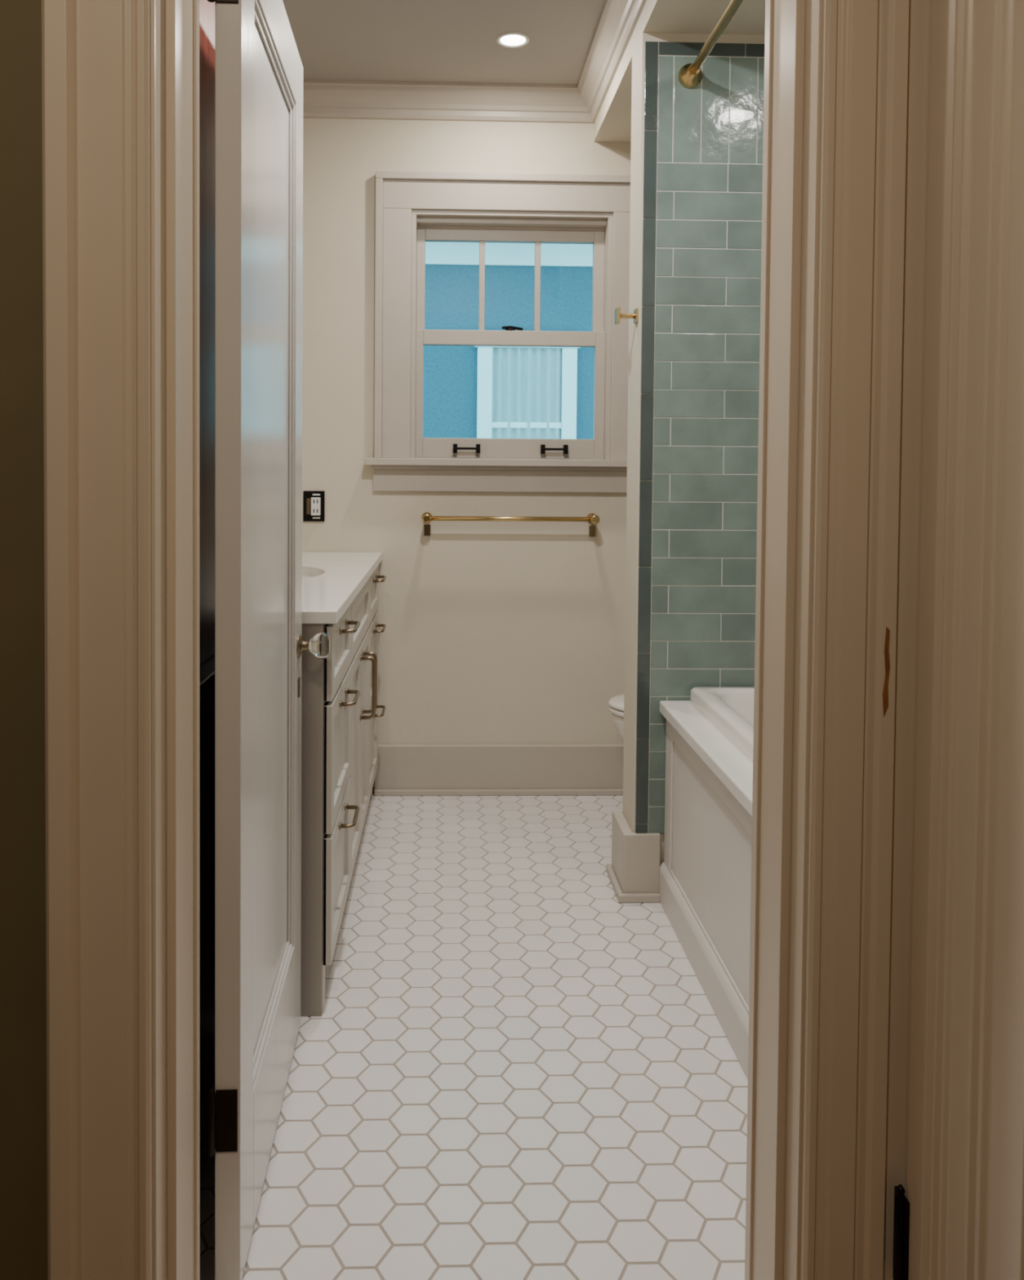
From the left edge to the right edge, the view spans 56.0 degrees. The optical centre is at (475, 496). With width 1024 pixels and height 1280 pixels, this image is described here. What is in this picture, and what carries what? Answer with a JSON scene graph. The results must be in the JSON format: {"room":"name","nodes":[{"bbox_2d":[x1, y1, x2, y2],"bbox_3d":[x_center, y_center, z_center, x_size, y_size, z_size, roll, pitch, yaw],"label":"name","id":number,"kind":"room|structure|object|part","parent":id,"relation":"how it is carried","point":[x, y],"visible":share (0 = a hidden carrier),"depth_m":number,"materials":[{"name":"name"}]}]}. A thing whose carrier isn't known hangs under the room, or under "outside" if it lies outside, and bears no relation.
{"room":"hallway","nodes":[
{"label":"hallway","id":0,"kind":"room"},
{"bbox_2d":[0,0,47,1279],"bbox_3d":[0.062,-0.128,1.299,2.800,2.682,0.200,0,2,-2],"label":"wall","id":1,"kind":"structure","parent":0,"point":[23,979],"depth_m":1.19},
{"bbox_2d":[214,0,302,1279],"bbox_3d":[-0.383,0.131,1.768,0.038,2.108,0.700,0,2,-3],"label":"door","id":2,"kind":"structure","parent":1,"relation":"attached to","point":[259,67],"depth_m":1.60,"materials":[{"name":"white paint"}]},
{"bbox_2d":[206,0,238,1156],"bbox_3d":[-0.371,0.083,1.411,0.044,1.798,0.012,0,2,-3],"label":"hinges","id":3,"kind":"object","parent":2,"relation":"attached to","point":[226,1100],"visible":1,"depth_m":1.44,"materials":[{"name":"brown metal"}]},
{"bbox_2d":[296,631,330,697],"bbox_3d":[-0.399,0.360,2.067,0.172,0.140,0.059,0,2,-3],"label":"handle","id":4,"kind":"object","parent":2,"relation":"attached to","point":[318,645],"visible":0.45,"depth_m":2.05,"materials":[{"name":"clear glass"}]},
{"bbox_2d":[302,0,646,123],"bbox_3d":[-0.209,-1.448,2.494,1.390,0.114,2.280,0,2,-2],"label":"crown molding","id":5,"kind":"structure","parent":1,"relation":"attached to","point":[582,102],"depth_m":3.58,"materials":[{"name":"beige paint"}]},
{"bbox_2d":[41,0,930,1279],"bbox_3d":[0.018,0.078,1.295,1.082,2.270,0.254,0,2,-2],"label":"trim","id":6,"kind":"structure","parent":1,"relation":"attached to","point":[846,100],"depth_m":1.20,"materials":[{"name":"wood"}]},
{"bbox_2d":[605,810,660,902],"bbox_3d":[0.859,1.077,2.901,0.895,0.195,0.225,0,2,-2],"label":"baseboard","id":7,"kind":"structure","parent":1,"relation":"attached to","point":[633,873],"depth_m":2.79,"materials":[{"name":"beige paint"}]},
{"bbox_2d":[635,41,764,833],"bbox_3d":[0.917,-0.135,2.110,0.843,2.274,1.359,0,2,-2],"label":"shower wall tile","id":8,"kind":"object","parent":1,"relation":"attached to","point":[703,144],"visible":0.26,"depth_m":2.77,"materials":[{"name":"green tile"}]},
{"bbox_2d":[678,0,742,88],"bbox_3d":[0.632,-1.179,2.065,0.068,0.068,1.356,0,2,-2],"label":"shower curtain rod","id":9,"kind":"object","parent":8,"relation":"attached to","point":[690,75],"depth_m":2.57,"materials":[{"name":"gold metal"}]},
{"bbox_2d":[892,1184,909,1279],"bbox_3d":[0.531,0.923,1.208,0.014,0.126,0.030,0,2,-2],"label":"door hinge","id":10,"kind":"object","parent":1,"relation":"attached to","point":[901,1204],"visible":1,"depth_m":1.20,"materials":[{"name":"black metal"}]},
{"bbox_2d":[905,0,1023,1279],"bbox_3d":[0.557,0.124,1.073,0.022,2.200,0.253,0,2,-2],"label":"door frame","id":11,"kind":"structure","parent":1,"relation":"attached to","point":[964,1190],"depth_m":1.07,"materials":[{"name":"wood"}]},
{"bbox_2d":[282,0,605,84],"bbox_3d":[0.215,-1.554,2.579,2.440,0.100,2.430,0,2,-2],"label":"ceiling","id":12,"kind":"structure","parent":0,"point":[437,41],"depth_m":3.21,"materials":[{"name":"paint"}]},
{"bbox_2d":[302,118,631,793],"bbox_3d":[0.170,-0.197,3.757,2.440,2.682,0.150,0,2,-2],"label":"wall","id":13,"kind":"structure","parent":0,"point":[495,632],"depth_m":3.69,"materials":[{"name":"beige paint"}]},
{"bbox_2d":[302,490,324,521],"bbox_3d":[-0.614,0.036,3.651,0.080,0.116,0.031,0,2,-2],"label":"electrical outlet","id":14,"kind":"object","parent":13,"relation":"attached to","point":[313,501],"visible":1,"depth_m":3.66,"materials":[{"name":"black plastic"}]},
{"bbox_2d":[364,170,630,493],"bbox_3d":[0.139,-0.618,3.647,1.105,1.200,0.085,0,2,-2],"label":"window frame","id":15,"kind":"structure","parent":13,"relation":"attached to","point":[397,193],"depth_m":3.64,"materials":[{"name":"beige paint"}]},
{"bbox_2d":[373,744,623,795],"bbox_3d":[0.448,1.054,3.709,1.670,0.190,0.034,0,2,-2],"label":"baseboard","id":16,"kind":"structure","parent":13,"relation":"attached to","point":[402,770],"depth_m":3.69,"materials":[{"name":"beige paint"}]},
{"bbox_2d":[421,511,599,536],"bbox_3d":[0.133,0.108,3.643,0.672,0.090,0.094,0,2,-2],"label":"towel bar","id":17,"kind":"object","parent":13,"relation":"attached to","point":[426,517],"visible":1,"depth_m":3.61,"materials":[{"name":"gold metal"}]},
{"bbox_2d":[409,209,613,459],"bbox_3d":[0.136,-0.616,3.740,0.765,0.940,0.160,0,2,-2],"label":"window","id":18,"kind":"structure","parent":13,"relation":"in","point":[594,447],"depth_m":3.71,"materials":[{"name":"beige paint"}]},
{"bbox_3d":[0.132,-0.609,3.737,0.656,0.766,0.044,0,2,-2],"label":"glass panes","id":19,"kind":"part","parent":18,"relation":"part of","materials":[{"name":"clear glass"}]},
{"bbox_3d":[0.137,-0.814,3.751,0.729,0.446,0.035,0,2,-2],"label":"sash","id":20,"kind":"part","parent":18,"relation":"part of","materials":[{"name":"white wood"}]},
{"bbox_3d":[0.137,-0.413,3.708,0.441,0.494,0.069,0,2,-2],"label":"sash hardware","id":21,"kind":"part","parent":18,"relation":"part of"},
{"bbox_2d":[200,793,747,1279],"bbox_3d":[0.196,1.230,2.533,2.440,0.100,2.380,0,2,-2],"label":"floor","id":22,"kind":"structure","parent":0,"point":[511,1068],"depth_m":1.95,"materials":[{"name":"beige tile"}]},
{"bbox_2d":[199,0,214,1155],"bbox_3d":[-0.678,0.022,1.847,0.425,2.340,0.530,0,2,-2],"label":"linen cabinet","id":23,"kind":"object","parent":22,"relation":"on","point":[206,9],"visible":0.02,"depth_m":1.74,"materials":[{"name":"black wood"}]},
{"bbox_2d":[300,551,386,1016],"bbox_3d":[-0.615,0.584,2.919,0.626,1.156,1.519,0,2,-2],"label":"bathroom vanity","id":24,"kind":"object","parent":22,"relation":"on","point":[340,715],"visible":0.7,"depth_m":2.34,"materials":[{"name":"grey paint"}]},
{"bbox_2d":[302,551,382,623],"bbox_3d":[-0.628,0.203,2.907,0.593,0.120,1.519,0,2,-2],"label":"countertop","id":25,"kind":"structure","parent":24,"relation":"on","point":[337,579],"depth_m":2.74,"materials":[{"name":"white stone"}]},
{"bbox_2d":[608,693,623,741],"bbox_3d":[0.875,0.771,3.371,0.821,0.780,0.440,0,2,-2],"label":"toilet","id":26,"kind":"object","parent":22,"relation":"on","point":[615,704],"visible":0.16,"depth_m":3.32,"materials":[{"name":"white ceramic"}]},
{"bbox_3d":[0.740,0.732,3.366,0.551,0.043,0.376,0,2,-2],"label":"seat and lid","id":27,"kind":"part","parent":26,"relation":"part of","materials":[{"name":"white plastic"}]},
{"bbox_3d":[0.794,0.958,3.374,0.640,0.405,0.362,0,2,-2],"label":"bowl and pedestal","id":28,"kind":"part","parent":26,"relation":"part of","materials":[{"name":"white ceramic"}]},
{"bbox_2d":[622,32,764,866],"bbox_3d":[0.891,-0.075,2.872,0.850,2.500,0.160,0,2,-2],"label":"wall wing","id":29,"kind":"structure","parent":22,"relation":"on","point":[637,57],"depth_m":2.83},
{"bbox_2d":[658,686,754,1079],"bbox_3d":[0.935,0.882,2.141,0.768,0.630,1.333,0,2,-2],"label":"bathtub","id":30,"kind":"object","parent":22,"relation":"on","point":[704,890],"visible":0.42,"depth_m":2.34,"materials":[{"name":"white paint"}]},
{"bbox_2d":[425,241,592,266],"bbox_3d":[0.326,-1.711,6.266,8.000,0.330,0.400,0,2,-2],"label":"roof eave","id":31,"kind":"object","parent":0,"point":[436,252],"depth_m":6.44},
{"bbox_2d":[614,306,638,324],"bbox_3d":[0.440,-0.526,2.800,0.062,0.044,0.040,0,2,-2],"label":"robe hook","id":32,"kind":"object","parent":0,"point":[618,315],"visible":1,"depth_m":2.79,"materials":[{"name":"gold metal"}]},
{"bbox_2d":[593,0,764,142],"bbox_3d":[0.910,-1.406,2.529,0.850,0.182,2.280,0,2,-2],"label":"soffit","id":33,"kind":"structure","parent":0,"point":[612,123],"depth_m":2.72,"materials":[{"name":"white paint"}]},
{"bbox_3d":[-0.337,-1.482,-0.102,2.100,0.100,2.900,0,2,-2],"label":"ceiling","id":34,"kind":"structure","parent":0,"visible":0},
{"bbox_2d":[496,31,528,48],"bbox_3d":[0.126,-1.520,3.203,0.110,0.007,0.110,0,2,-2],"label":"recessed light","id":35,"kind":"object","parent":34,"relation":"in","point":[511,39],"visible":1,"depth_m":3.20,"materials":[{"name":"white plastic"}]},
{"label":"outside","id":36,"kind":"structure","parent":0,"visible":0},
{"bbox_3d":[0.293,2.119,6.490,13.000,0.100,5.170,0,2,-2],"label":"ground","id":37,"kind":"structure","parent":36,"visible":0},
{"bbox_2d":[422,264,594,439],"bbox_3d":[0.306,-0.236,6.608,8.000,4.600,0.200,0,2,-2],"label":"house","id":38,"kind":"structure","parent":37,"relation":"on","point":[451,291],"depth_m":6.48,"materials":[{"name":"blue paint"}]},
{"bbox_2d":[474,346,580,439],"bbox_3d":[0.346,-0.447,6.472,0.730,1.330,0.059,0,2,-2],"label":"frame","id":39,"kind":"object","parent":38,"relation":"attached to","point":[567,425],"visible":0.53,"depth_m":6.46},
{"bbox_2d":[491,346,561,439],"bbox_3d":[0.346,-0.417,6.485,0.470,1.170,0.032,0,2,-2],"label":"curtain","id":40,"kind":"object","parent":39,"relation":"hanging from","point":[526,382],"visible":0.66,"depth_m":6.48,"materials":[{"name":"white fabric"}]}
]}

